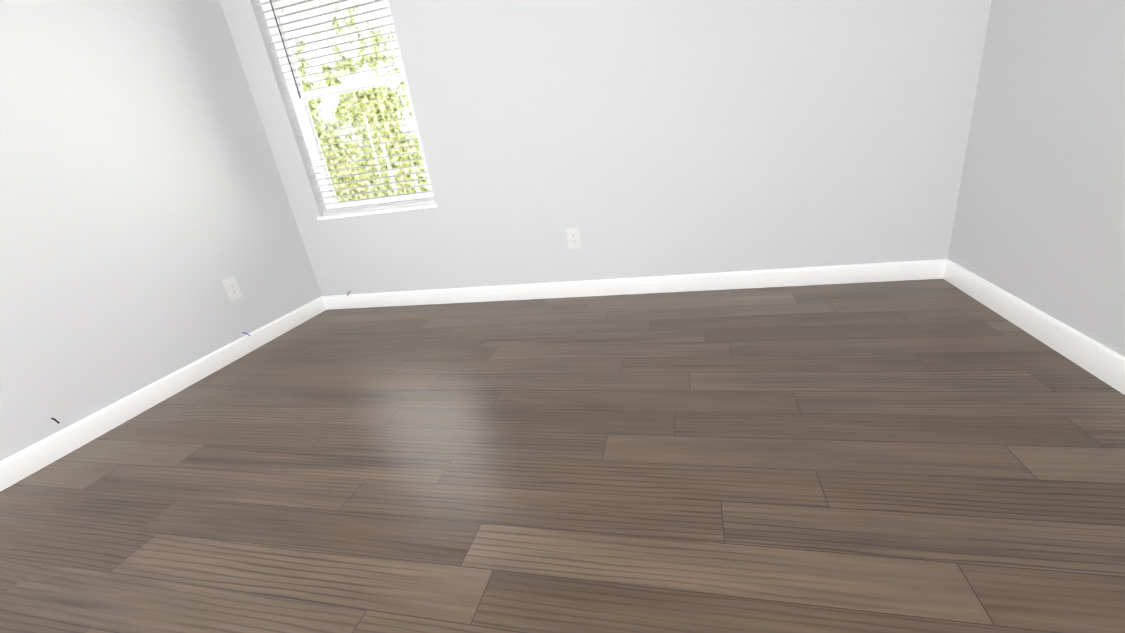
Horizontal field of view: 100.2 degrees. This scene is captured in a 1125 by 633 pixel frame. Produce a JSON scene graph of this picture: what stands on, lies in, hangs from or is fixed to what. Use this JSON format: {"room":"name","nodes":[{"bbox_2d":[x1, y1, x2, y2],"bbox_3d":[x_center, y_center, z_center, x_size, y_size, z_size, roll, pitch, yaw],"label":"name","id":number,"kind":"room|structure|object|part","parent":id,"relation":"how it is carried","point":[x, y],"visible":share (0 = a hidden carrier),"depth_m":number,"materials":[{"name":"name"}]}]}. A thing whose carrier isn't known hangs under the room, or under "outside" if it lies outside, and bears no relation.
{"room":"empty room","nodes":[
{"label":"empty room","id":0,"kind":"room"},
{"bbox_2d":[0,0,321,460],"bbox_3d":[-2.795,-0.123,0.713,0.150,2.600,6.100,-2,22,15],"label":"wall","id":1,"kind":"structure","parent":0,"point":[145,208],"depth_m":2.43,"materials":[{"name":"paint"}]},
{"bbox_2d":[0,296,327,491],"bbox_3d":[-2.547,1.020,1.148,0.013,0.110,5.800,-2,22,15],"label":"baseboard","id":2,"kind":"structure","parent":1,"relation":"attached to","point":[35,457],"depth_m":2.45,"materials":[{"name":"white wood"}]},
{"bbox_2d":[222,276,241,300],"bbox_3d":[-2.099,-0.177,2.988,0.007,0.140,0.089,-2,22,15],"label":"electrical outlet","id":3,"kind":"object","parent":1,"relation":"attached to","point":[230,284],"visible":1,"depth_m":2.98,"materials":[{"name":"plastic"}]},
{"bbox_2d":[0,279,1124,632],"bbox_3d":[-0.514,1.036,0.639,4.500,0.100,6.100,-2,22,15],"label":"floor","id":4,"kind":"structure","parent":0,"point":[932,455],"depth_m":1.54,"materials":[{"name":"brown wood"}]},
{"bbox_2d":[220,0,991,295],"bbox_3d":[0.049,-1.368,2.780,4.350,2.600,0.150,-2,22,15],"label":"wall","id":5,"kind":"structure","parent":0,"point":[638,138],"depth_m":2.71,"materials":[{"name":"paint"}]},
{"bbox_2d":[255,0,434,214],"bbox_3d":[-1.403,-1.494,3.102,0.941,1.550,0.125,-2,22,15],"label":"window","id":6,"kind":"structure","parent":5,"relation":"in","point":[353,85],"depth_m":3.15,"materials":[{"name":"white plastic"}]},
{"bbox_3d":[-1.307,-0.779,3.349,0.925,0.020,0.052,-2,22,15],"label":"back window blind rail","id":7,"kind":"part","parent":6,"relation":"part of","materials":[{"name":"white plastic"}]},
{"bbox_2d":[317,203,438,219],"bbox_3d":[-1.307,-0.751,3.347,0.981,0.024,0.103,-2,22,15],"label":"window sill","id":8,"kind":"structure","parent":5,"relation":"attached to","point":[383,210],"depth_m":3.30,"materials":[{"name":"white wood"}]},
{"bbox_2d":[566,227,581,248],"bbox_3d":[0.073,-0.510,3.060,0.089,0.140,0.007,-2,22,15],"label":"electrical outlet","id":9,"kind":"object","parent":5,"relation":"attached to","point":[573,238],"visible":1,"depth_m":3.06,"materials":[{"name":"plastic"}]},
{"bbox_2d":[324,259,943,309],"bbox_3d":[0.127,-0.187,3.183,4.140,0.110,0.013,-2,22,15],"label":"baseboard","id":10,"kind":"structure","parent":5,"relation":"attached to","point":[924,269],"depth_m":3.04,"materials":[{"name":"white wood"}]},
{"bbox_2d":[948,0,1124,356],"bbox_3d":[1.383,-0.260,-0.492,0.150,2.600,5.950,-2,22,15],"label":"wall","id":11,"kind":"structure","parent":0,"point":[1039,221],"depth_m":1.85,"materials":[{"name":"paint"}]},
{"bbox_2d":[940,259,1124,394],"bbox_3d":[1.490,0.860,0.053,0.013,0.110,5.800,-2,22,15],"label":"baseboard","id":12,"kind":"structure","parent":11,"relation":"attached to","point":[1092,355],"depth_m":1.90,"materials":[{"name":"white wood"}]},
{"bbox_3d":[-1.517,-2.149,2.775,1.001,0.082,0.080,-2,22,15],"label":"blind valance","id":13,"kind":"object","parent":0,"visible":0},
{"bbox_2d":[269,0,300,97],"bbox_3d":[-1.776,-1.762,2.972,0.012,0.700,0.012,-2,22,15],"label":"blind wand","id":14,"kind":"object","parent":13,"relation":"hanging from","point":[285,49],"visible":1,"depth_m":2.99,"materials":[{"name":"plastic"}]},
{"bbox_2d":[268,1,333,209],"bbox_3d":[-1.761,-1.446,3.144,0.002,1.481,0.002,-2,22,15],"label":"blind cord","id":15,"kind":"object","parent":13,"relation":"hanging from","point":[268,1],"depth_m":3.15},
{"bbox_2d":[274,2,337,205],"bbox_3d":[-1.749,-1.466,3.190,0.002,1.481,0.002,-2,22,15],"label":"blind cord","id":16,"kind":"object","parent":13,"relation":"hanging from","point":[274,2],"depth_m":3.22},
{"bbox_2d":[319,1,375,203],"bbox_3d":[-1.415,-1.460,3.050,0.002,1.481,0.002,-2,22,15],"label":"blind cord","id":17,"kind":"object","parent":13,"relation":"hanging from","point":[347,102],"depth_m":3.07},
{"bbox_2d":[324,1,379,201],"bbox_3d":[-1.404,-1.480,3.096,0.002,1.481,0.002,-2,22,15],"label":"blind cord","id":18,"kind":"object","parent":13,"relation":"hanging from","point":[324,1],"depth_m":3.11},
{"bbox_2d":[372,0,420,198],"bbox_3d":[-1.070,-1.474,2.956,0.002,1.481,0.002,-2,22,15],"label":"blind cord","id":19,"kind":"object","parent":13,"relation":"hanging from","point":[372,0],"depth_m":2.98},
{"bbox_2d":[377,2,424,197],"bbox_3d":[-1.058,-1.494,3.003,0.002,1.481,0.002,-2,22,15],"label":"blind cord","id":20,"kind":"object","parent":13,"relation":"hanging from","point":[377,2],"depth_m":3.03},
{"label":"outside","id":21,"kind":"structure","parent":0,"visible":0},
{"bbox_2d":[276,0,429,201],"bbox_3d":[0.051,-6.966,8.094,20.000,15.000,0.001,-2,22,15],"label":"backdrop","id":22,"kind":"structure","parent":21,"point":[362,92],"depth_m":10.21,"materials":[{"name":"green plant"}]}
]}

